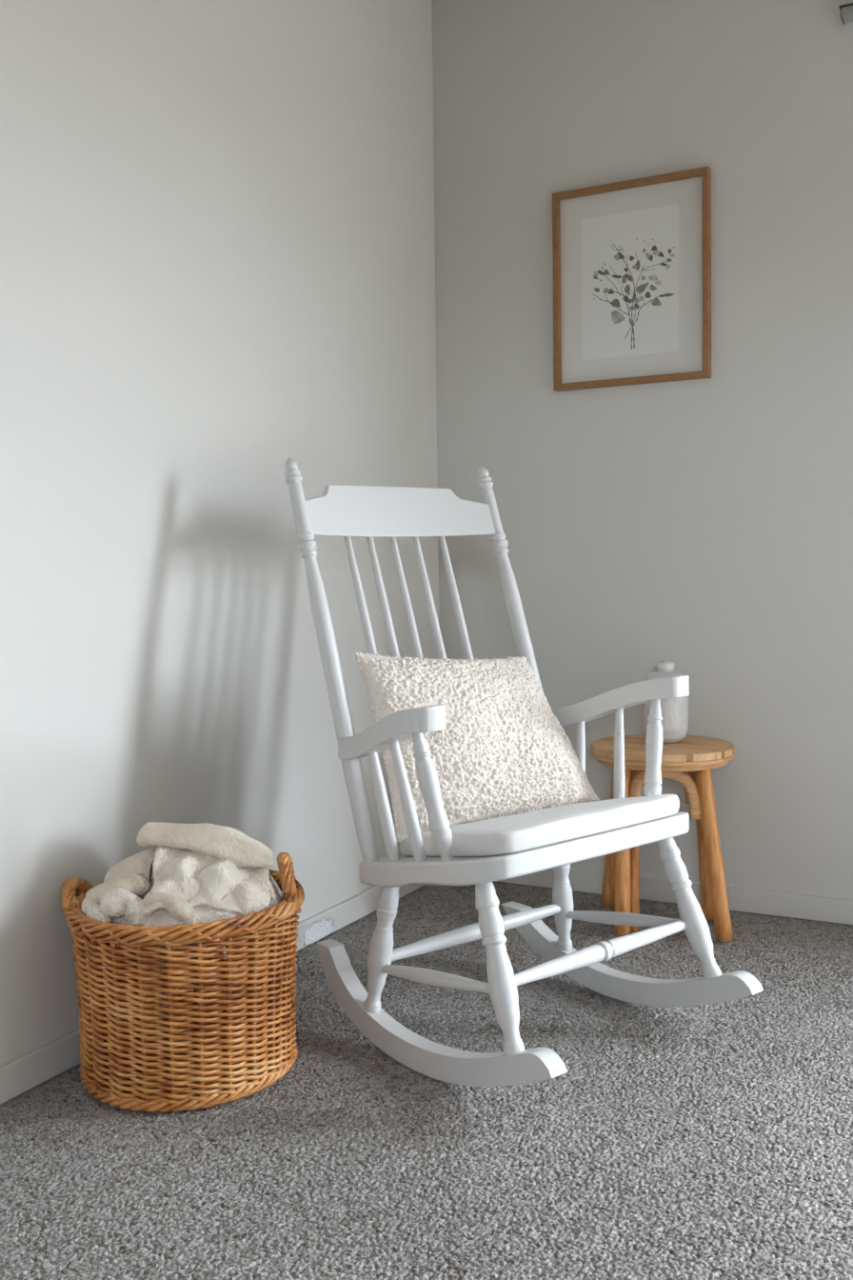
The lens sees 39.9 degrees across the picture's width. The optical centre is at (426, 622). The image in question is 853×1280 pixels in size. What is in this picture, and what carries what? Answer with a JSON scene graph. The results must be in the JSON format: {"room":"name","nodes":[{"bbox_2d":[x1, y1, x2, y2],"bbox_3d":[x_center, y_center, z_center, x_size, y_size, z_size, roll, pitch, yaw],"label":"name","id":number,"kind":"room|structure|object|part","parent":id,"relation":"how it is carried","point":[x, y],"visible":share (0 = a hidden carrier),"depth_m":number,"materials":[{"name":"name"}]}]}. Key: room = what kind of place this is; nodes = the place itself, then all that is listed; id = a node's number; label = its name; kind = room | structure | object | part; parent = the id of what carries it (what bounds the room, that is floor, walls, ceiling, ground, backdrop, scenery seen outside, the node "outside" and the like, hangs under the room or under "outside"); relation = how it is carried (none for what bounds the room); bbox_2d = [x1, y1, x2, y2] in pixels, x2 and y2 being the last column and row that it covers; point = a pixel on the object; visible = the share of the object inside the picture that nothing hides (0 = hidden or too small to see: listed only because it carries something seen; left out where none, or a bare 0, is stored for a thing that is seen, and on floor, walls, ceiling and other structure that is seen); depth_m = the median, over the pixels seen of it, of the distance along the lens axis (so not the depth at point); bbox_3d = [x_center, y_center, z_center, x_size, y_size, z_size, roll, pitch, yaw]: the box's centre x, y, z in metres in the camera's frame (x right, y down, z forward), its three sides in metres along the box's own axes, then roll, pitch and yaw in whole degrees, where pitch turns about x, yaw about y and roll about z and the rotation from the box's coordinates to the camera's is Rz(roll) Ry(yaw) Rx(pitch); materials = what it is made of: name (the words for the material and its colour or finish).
{"room":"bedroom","nodes":[
{"label":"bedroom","id":0,"kind":"room"},
{"bbox_2d":[0,0,439,1065],"bbox_3d":[-1.229,-0.369,0.933,0.100,2.367,5.200,1,3,28],"label":"wall","id":1,"kind":"structure","parent":0,"point":[217,240],"depth_m":2.29,"materials":[{"name":"white paint"}]},
{"bbox_2d":[0,885,422,1104],"bbox_3d":[-1.164,0.784,0.958,0.012,0.058,5.200,1,3,28],"label":"baseboard","id":2,"kind":"structure","parent":1,"relation":"attached to","point":[19,1075],"depth_m":2.00,"materials":[{"name":"paint"}]},
{"bbox_2d":[0,880,852,1279],"bbox_3d":[0.423,0.870,0.124,3.800,0.080,5.400,1,3,28],"label":"floor","id":3,"kind":"structure","parent":0,"point":[711,1141],"depth_m":1.73,"materials":[{"name":"grey carpet"}]},
{"bbox_2d":[60,851,304,1112],"bbox_3d":[-0.404,0.578,2.002,0.407,0.356,0.385,-3,4,-44],"label":"wicker basket","id":4,"kind":"object","parent":3,"relation":"on","point":[204,1051],"visible":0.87,"depth_m":1.85,"materials":[{"name":"brown wicker"}]},
{"bbox_3d":[-0.594,0.468,2.005,0.046,0.069,0.115,-1,3,5],"label":"handle","id":5,"kind":"part","parent":4,"relation":"part of","materials":[{"name":"wicker"}]},
{"bbox_2d":[80,845,282,955],"bbox_3d":[-0.404,0.451,1.994,0.318,0.172,0.337,1,3,28],"label":"fleece blanket","id":6,"kind":"object","parent":4,"relation":"in","point":[216,890],"visible":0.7,"depth_m":1.90,"materials":[{"name":"white fabric"}]},
{"bbox_2d":[85,821,273,924],"bbox_3d":[-0.400,0.408,1.985,0.277,0.144,0.290,1,3,28],"label":"knitted throw","id":7,"kind":"object","parent":6,"relation":"on","point":[132,873],"visible":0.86,"depth_m":1.94,"materials":[{"name":"beige fabric"}]},
{"bbox_3d":[-0.238,0.446,2.032,0.039,0.101,0.120,-1,3,-9],"label":"handle","id":8,"kind":"part","parent":4,"relation":"part of","materials":[{"name":"wicker"}]},
{"bbox_2d":[284,457,763,1086],"bbox_3d":[0.148,0.213,2.147,0.670,1.070,0.723,-4,4,-39],"label":"rocking chair","id":9,"kind":"object","parent":3,"relation":"on","point":[348,511],"visible":0.92,"depth_m":2.12,"materials":[{"name":"white wood"}]},
{"bbox_3d":[-0.175,0.060,2.146,0.035,0.739,0.254,-4,4,-39],"label":"post","id":10,"kind":"part","parent":9,"relation":"part of","materials":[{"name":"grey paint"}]},
{"bbox_3d":[-0.080,0.571,2.092,0.066,0.243,0.042,-1,3,-11],"label":"leg","id":11,"kind":"part","parent":9,"relation":"part of","materials":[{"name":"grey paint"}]},
{"bbox_3d":[-0.070,0.186,1.970,0.060,0.123,0.333,-2,3,-31],"label":"armrest","id":12,"kind":"part","parent":9,"relation":"part of","materials":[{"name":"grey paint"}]},
{"bbox_3d":[-0.062,-0.225,2.371,0.472,0.104,0.088,-4,4,-39],"label":"crest rail","id":13,"kind":"part","parent":9,"relation":"part of","materials":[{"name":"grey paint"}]},
{"bbox_3d":[0.009,0.280,1.890,0.066,0.221,0.034,-1,3,-13],"label":"arm post","id":14,"kind":"part","parent":9,"relation":"part of","materials":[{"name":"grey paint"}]},
{"bbox_3d":[0.114,0.536,1.844,0.043,0.269,0.124,-2,3,-24],"label":"leg","id":15,"kind":"part","parent":9,"relation":"part of","materials":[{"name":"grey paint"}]},
{"bbox_3d":[0.202,0.036,2.454,0.035,0.739,0.254,-4,4,-39],"label":"post","id":16,"kind":"part","parent":9,"relation":"part of","materials":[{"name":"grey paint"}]},
{"bbox_3d":[0.187,0.402,2.115,0.528,0.109,0.374,-4,4,-39],"label":"seat","id":17,"kind":"part","parent":9,"relation":"part of","materials":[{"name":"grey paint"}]},
{"bbox_2d":[400,794,679,856],"bbox_3d":[0.198,0.361,2.098,0.465,0.098,0.319,-4,4,-39],"label":"seat pad","id":18,"kind":"object","parent":9,"relation":"on","point":[515,832],"visible":0.88,"depth_m":1.97,"materials":[{"name":"fabric"}]},
{"bbox_2d":[354,651,599,843],"bbox_3d":[0.096,0.214,2.207,0.432,0.333,0.211,-3,3,-36],"label":"pillow","id":19,"kind":"object","parent":18,"relation":"on","point":[502,750],"visible":0.88,"depth_m":2.15,"materials":[{"name":"fabric"}]},
{"bbox_3d":[0.276,0.548,2.381,0.042,0.243,0.070,0,3,11],"label":"leg","id":20,"kind":"part","parent":9,"relation":"part of","materials":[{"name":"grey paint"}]},
{"bbox_3d":[0.362,0.159,2.322,0.332,0.125,0.060,2,3,42],"label":"armrest","id":21,"kind":"part","parent":9,"relation":"part of","materials":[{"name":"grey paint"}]},
{"bbox_3d":[0.432,0.253,2.235,0.034,0.221,0.062,0,3,20],"label":"arm post","id":22,"kind":"part","parent":9,"relation":"part of","materials":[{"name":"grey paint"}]},
{"bbox_3d":[0.476,0.513,2.140,0.126,0.269,0.043,1,3,35],"label":"leg","id":23,"kind":"part","parent":9,"relation":"part of","materials":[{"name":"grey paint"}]},
{"bbox_2d":[591,734,735,941],"bbox_3d":[0.558,0.498,2.782,0.332,0.426,0.332,-1,3,1],"label":"stool","id":24,"kind":"object","parent":3,"relation":"on","point":[699,754],"visible":0.79,"depth_m":2.68,"materials":[{"name":"brown wood"}]},
{"bbox_3d":[0.463,0.513,2.892,0.036,0.389,0.096,-2,3,-23],"label":"leg","id":25,"kind":"part","parent":24,"relation":"part of","materials":[{"name":"brown wood"}]},
{"bbox_3d":[0.451,0.522,2.700,0.037,0.386,0.069,0,3,15],"label":"leg","id":26,"kind":"part","parent":24,"relation":"part of","materials":[{"name":"brown wood"}]},
{"bbox_2d":[643,660,688,742],"bbox_3d":[0.571,0.187,2.807,0.105,0.192,0.105,1,3,28],"label":"jar","id":27,"kind":"object","parent":24,"relation":"on","point":[674,710],"visible":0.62,"depth_m":2.77,"materials":[{"name":"white ceramic"}]},
{"bbox_3d":[0.666,0.514,2.815,0.037,0.388,0.086,-2,3,-19],"label":"leg","id":28,"kind":"part","parent":24,"relation":"part of","materials":[{"name":"brown wood"}]},
{"bbox_3d":[0.648,0.521,2.654,0.091,0.388,0.036,2,4,44],"label":"leg","id":29,"kind":"part","parent":24,"relation":"part of","materials":[{"name":"brown wood"}]},
{"bbox_2d":[431,0,852,899],"bbox_3d":[1.656,-0.473,2.432,3.800,2.367,0.150,1,3,28],"label":"wall","id":30,"kind":"structure","parent":0,"point":[705,527],"depth_m":2.88,"materials":[{"name":"white paint"}]},
{"bbox_2d":[552,166,711,391],"bbox_3d":[0.505,-0.843,2.923,0.400,0.498,0.024,1,3,28],"label":"framed print","id":31,"kind":"object","parent":30,"relation":"attached to","point":[632,258],"visible":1,"depth_m":2.92,"materials":[{"name":"white paper"}]},
{"bbox_2d":[495,867,852,925],"bbox_3d":[1.638,0.684,2.409,3.588,0.058,0.012,1,3,28],"label":"baseboard","id":32,"kind":"structure","parent":30,"relation":"attached to","point":[838,910],"depth_m":2.86,"materials":[{"name":"paint"}]},
{"bbox_2d":[840,2,852,24],"bbox_3d":[1.777,-1.361,2.210,1.904,0.023,0.050,1,3,28],"label":"track","id":33,"kind":"object","parent":30,"relation":"attached to","point":[847,10],"visible":1,"depth_m":2.63,"materials":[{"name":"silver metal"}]}
]}

